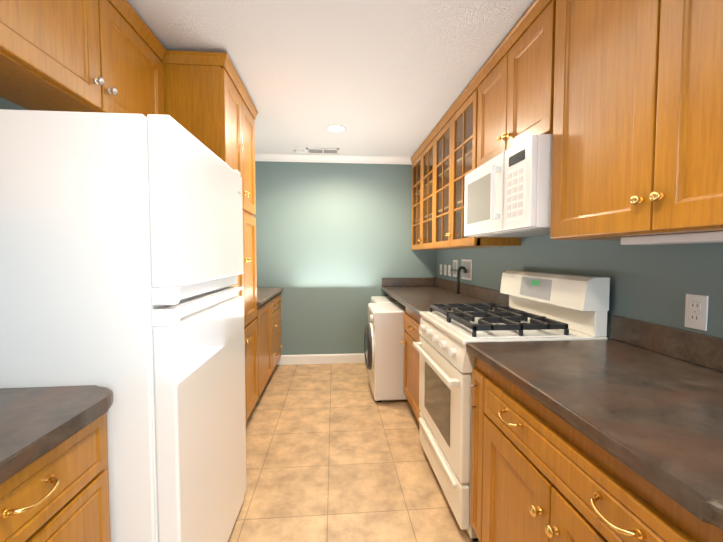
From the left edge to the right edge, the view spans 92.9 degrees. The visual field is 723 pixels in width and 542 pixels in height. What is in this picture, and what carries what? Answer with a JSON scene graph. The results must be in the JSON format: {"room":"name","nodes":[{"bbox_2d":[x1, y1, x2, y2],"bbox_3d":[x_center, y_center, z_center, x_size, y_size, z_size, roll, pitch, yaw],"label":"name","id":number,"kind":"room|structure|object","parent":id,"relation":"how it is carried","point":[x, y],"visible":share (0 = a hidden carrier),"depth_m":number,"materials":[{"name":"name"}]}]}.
{"room":"kitchen","nodes":[
{"label":"kitchen","id":0,"kind":"room"},
{"bbox_2d":[0,96,27,109],"bbox_3d":[-1.339,0.019,1.003,0.080,2.430,6.050,0,3,-5],"label":"wall","id":1,"kind":"structure","parent":0,"point":[5,104],"depth_m":1.29,"materials":[{"name":"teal paint"}]},
{"bbox_2d":[0,0,166,116],"bbox_3d":[-1.191,-0.917,1.384,0.278,0.544,1.035,0,3,-5],"label":"upper cabinet","id":2,"kind":"object","parent":1,"relation":"attached to","point":[104,56],"depth_m":1.31,"materials":[{"name":"brown wood"}]},
{"bbox_2d":[127,0,533,156],"bbox_3d":[-0.078,-1.225,1.049,2.610,0.050,6.050,0,3,-5],"label":"ceiling","id":3,"kind":"structure","parent":0,"point":[384,77],"depth_m":1.98,"materials":[{"name":"white paint"}]},
{"bbox_2d":[294,149,303,153],"bbox_3d":[-0.681,-1.305,3.753,0.110,0.027,0.110,0,3,-5],"label":"smoke detector","id":4,"kind":"object","parent":3,"relation":"attached to","point":[299,151],"visible":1,"depth_m":3.72,"materials":[{"name":"white plastic"}]},
{"bbox_2d":[306,148,338,153],"bbox_3d":[-0.421,-1.314,3.764,0.350,0.012,0.180,0,3,-5],"label":"ceiling vent","id":5,"kind":"object","parent":3,"relation":"in","point":[322,150],"visible":0.98,"depth_m":3.75,"materials":[{"name":"white metal"}]},
{"bbox_2d":[327,125,344,131],"bbox_3d":[-0.228,-1.286,3.098,0.164,0.014,0.164,0,3,-5],"label":"recessed light","id":6,"kind":"object","parent":3,"relation":"in","point":[336,128],"visible":0.98,"depth_m":3.10,"materials":[{"name":"white plastic"}]},
{"bbox_2d":[254,161,435,354],"bbox_3d":[-0.317,-0.118,4.076,2.430,2.430,0.080,0,3,-5],"label":"wall","id":7,"kind":"structure","parent":0,"point":[333,244],"depth_m":4.03,"materials":[{"name":"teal paint"}]},
{"bbox_2d":[277,353,364,364],"bbox_3d":[-0.313,1.042,4.080,2.446,0.111,0.014,0,3,-5],"label":"baseboard","id":8,"kind":"structure","parent":7,"relation":"attached to","point":[321,359],"depth_m":4.06,"materials":[{"name":"white wood"}]},
{"bbox_2d":[255,153,411,164],"bbox_3d":[-0.311,-1.290,3.953,2.446,0.074,0.060,0,3,-5],"label":"crown molding","id":9,"kind":"structure","parent":7,"relation":"attached to","point":[274,157],"depth_m":3.95,"materials":[{"name":"white"}]},
{"bbox_2d":[228,363,478,541],"bbox_3d":[-0.078,1.258,1.159,2.610,0.060,6.050,0,3,-5],"label":"floor","id":10,"kind":"structure","parent":0,"point":[335,452],"depth_m":2.06,"materials":[{"name":"tile"}]},
{"bbox_2d":[0,412,110,541],"bbox_3d":[-0.970,0.812,0.693,0.598,0.868,0.525,0,3,-5],"label":"base cabinet","id":11,"kind":"object","parent":10,"relation":"on","point":[59,493],"visible":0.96,"depth_m":0.77,"materials":[{"name":"brown wood"}]},
{"bbox_2d":[0,385,113,484],"bbox_3d":[-0.909,0.330,0.080,0.623,0.145,1.755,0,3,-5],"label":"countertop","id":12,"kind":"structure","parent":11,"relation":"on","point":[36,423],"depth_m":0.79,"materials":[{"name":"laminate"}]},
{"bbox_2d":[0,109,246,541],"bbox_3d":[-0.929,0.372,1.350,0.730,1.692,0.765,0,3,-5],"label":"refrigerator","id":13,"kind":"object","parent":10,"relation":"on","point":[121,252],"visible":0.96,"depth_m":0.98,"materials":[{"name":"white metal"}]},
{"bbox_2d":[161,50,257,420],"bbox_3d":[-1.087,-0.029,2.331,0.630,2.403,0.791,0,3,-5],"label":"pantry cabinet","id":14,"kind":"object","parent":10,"relation":"on","point":[209,103],"visible":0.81,"depth_m":2.02,"materials":[{"name":"brown wood"}]},
{"bbox_2d":[255,293,281,397],"bbox_3d":[-1.169,0.693,3.380,0.630,0.868,1.234,0,3,-5],"label":"base cabinet","id":15,"kind":"object","parent":10,"relation":"on","point":[268,318],"visible":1,"depth_m":3.27,"materials":[{"name":"brown wood"}]},
{"bbox_2d":[257,287,282,305],"bbox_3d":[-1.173,0.185,3.357,0.623,0.145,1.234,0,3,-5],"label":"countertop","id":16,"kind":"structure","parent":15,"relation":"on","point":[265,294],"depth_m":3.39,"materials":[{"name":"laminate"}]},
{"bbox_2d":[371,296,399,302],"bbox_3d":[0.406,0.709,3.829,0.654,0.799,0.550,0,3,-5],"label":"dryer","id":17,"kind":"object","parent":10,"relation":"on","point":[382,299],"visible":0.04,"depth_m":3.76,"materials":[{"name":"white metal"}]},
{"bbox_2d":[364,303,406,401],"bbox_3d":[0.362,0.734,3.250,0.654,0.799,0.570,0,3,-5],"label":"washing machine","id":18,"kind":"object","parent":10,"relation":"on","point":[383,345],"visible":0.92,"depth_m":2.96,"materials":[{"name":"white painted metal"},{"name":"dark plastic"},{"name":"dark glass"}]},
{"bbox_2d":[401,307,420,421],"bbox_3d":[0.686,0.727,2.615,0.685,0.868,0.665,0,3,-5],"label":"base cabinet","id":19,"kind":"object","parent":10,"relation":"on","point":[411,358],"visible":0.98,"depth_m":2.63,"materials":[{"name":"brown wood"}]},
{"bbox_2d":[381,277,508,316],"bbox_3d":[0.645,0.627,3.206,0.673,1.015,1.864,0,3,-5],"label":"countertop","id":20,"kind":"structure","parent":19,"relation":"on","point":[416,295],"depth_m":3.17,"materials":[{"name":"laminate"}]},
{"bbox_2d":[457,266,466,293],"bbox_3d":[0.922,0.082,3.150,0.095,0.252,0.026,0,3,-5],"label":"faucet","id":21,"kind":"object","parent":20,"relation":"on","point":[458,277],"visible":1,"depth_m":3.14,"materials":[{"name":"black metal"}]},
{"bbox_2d":[413,270,609,540],"bbox_3d":[0.709,0.602,1.887,0.710,1.178,0.764,0,3,-5],"label":"range","id":22,"kind":"object","parent":10,"relation":"on","point":[543,306],"visible":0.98,"depth_m":1.66,"materials":[{"name":"white metal"}]},
{"bbox_2d":[469,357,722,541],"bbox_3d":[0.814,0.797,1.026,0.685,0.868,0.973,0,3,-5],"label":"base cabinet","id":23,"kind":"object","parent":10,"relation":"on","point":[540,472],"visible":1,"depth_m":0.95,"materials":[{"name":"brown wood"}]},
{"bbox_2d":[466,315,722,529],"bbox_3d":[0.821,0.290,0.989,0.673,0.145,1.003,0,3,-5],"label":"countertop","id":24,"kind":"structure","parent":23,"relation":"on","point":[643,399],"depth_m":0.91,"materials":[{"name":"laminate"}]},
{"bbox_2d":[436,235,722,339],"bbox_3d":[1.183,0.010,1.205,0.080,2.430,6.050,0,3,-5],"label":"wall","id":25,"kind":"structure","parent":0,"point":[649,283],"depth_m":1.44,"materials":[{"name":"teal paint"}]},
{"bbox_2d":[444,265,446,274],"bbox_3d":[0.929,-0.011,3.809,0.008,0.118,0.072,0,3,-5],"label":"electrical outlet","id":26,"kind":"object","parent":25,"relation":"attached to","point":[445,269],"visible":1,"depth_m":3.79,"materials":[{"name":"white plastic"}]},
{"bbox_2d":[448,265,450,275],"bbox_3d":[0.940,-0.004,3.670,0.008,0.118,0.072,0,3,-5],"label":"electrical outlet","id":27,"kind":"object","parent":25,"relation":"attached to","point":[449,271],"visible":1,"depth_m":3.66,"materials":[{"name":"white plastic"}]},
{"bbox_2d":[450,260,457,276],"bbox_3d":[0.941,-0.027,3.498,0.035,0.170,0.124,0,3,-5],"label":"electrical outlet box","id":28,"kind":"object","parent":25,"relation":"attached to","point":[455,266],"visible":0.9,"depth_m":3.48,"materials":[{"name":"white plastic"}]},
{"bbox_2d":[461,259,471,280],"bbox_3d":[0.965,-0.014,3.200,0.035,0.190,0.240,0,3,-5],"label":"washer outlet box","id":29,"kind":"object","parent":25,"relation":"attached to","point":[467,264],"visible":0.88,"depth_m":3.17,"materials":[{"name":"white plastic"}]},
{"bbox_2d":[471,0,546,170],"bbox_3d":[0.929,-0.914,1.841,0.313,0.610,0.770,0,3,-5],"label":"upper cabinet","id":30,"kind":"object","parent":25,"relation":"attached to","point":[511,89],"depth_m":1.75,"materials":[{"name":"brown wood"}]},
{"bbox_2d":[464,134,552,236],"bbox_3d":[0.868,-0.402,1.859,0.433,0.402,0.760,0,3,-5],"label":"microwave","id":31,"kind":"object","parent":30,"relation":"attached to","point":[507,192],"visible":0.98,"depth_m":1.63,"materials":[{"name":"white plastic"}]},
{"bbox_2d":[547,0,722,243],"bbox_3d":[0.998,-0.646,0.990,0.313,1.070,0.950,0,3,-5],"label":"upper cabinet","id":32,"kind":"object","parent":25,"relation":"attached to","point":[621,101],"depth_m":1.05,"materials":[{"name":"brown wood"}]},
{"bbox_2d":[685,293,708,330],"bbox_3d":[1.141,0.139,1.172,0.008,0.118,0.072,0,3,-5],"label":"duplex electrical outlet","id":33,"kind":"object","parent":25,"relation":"attached to","point":[696,311],"visible":1,"depth_m":1.17,"materials":[{"name":"white plastic"}]}
]}

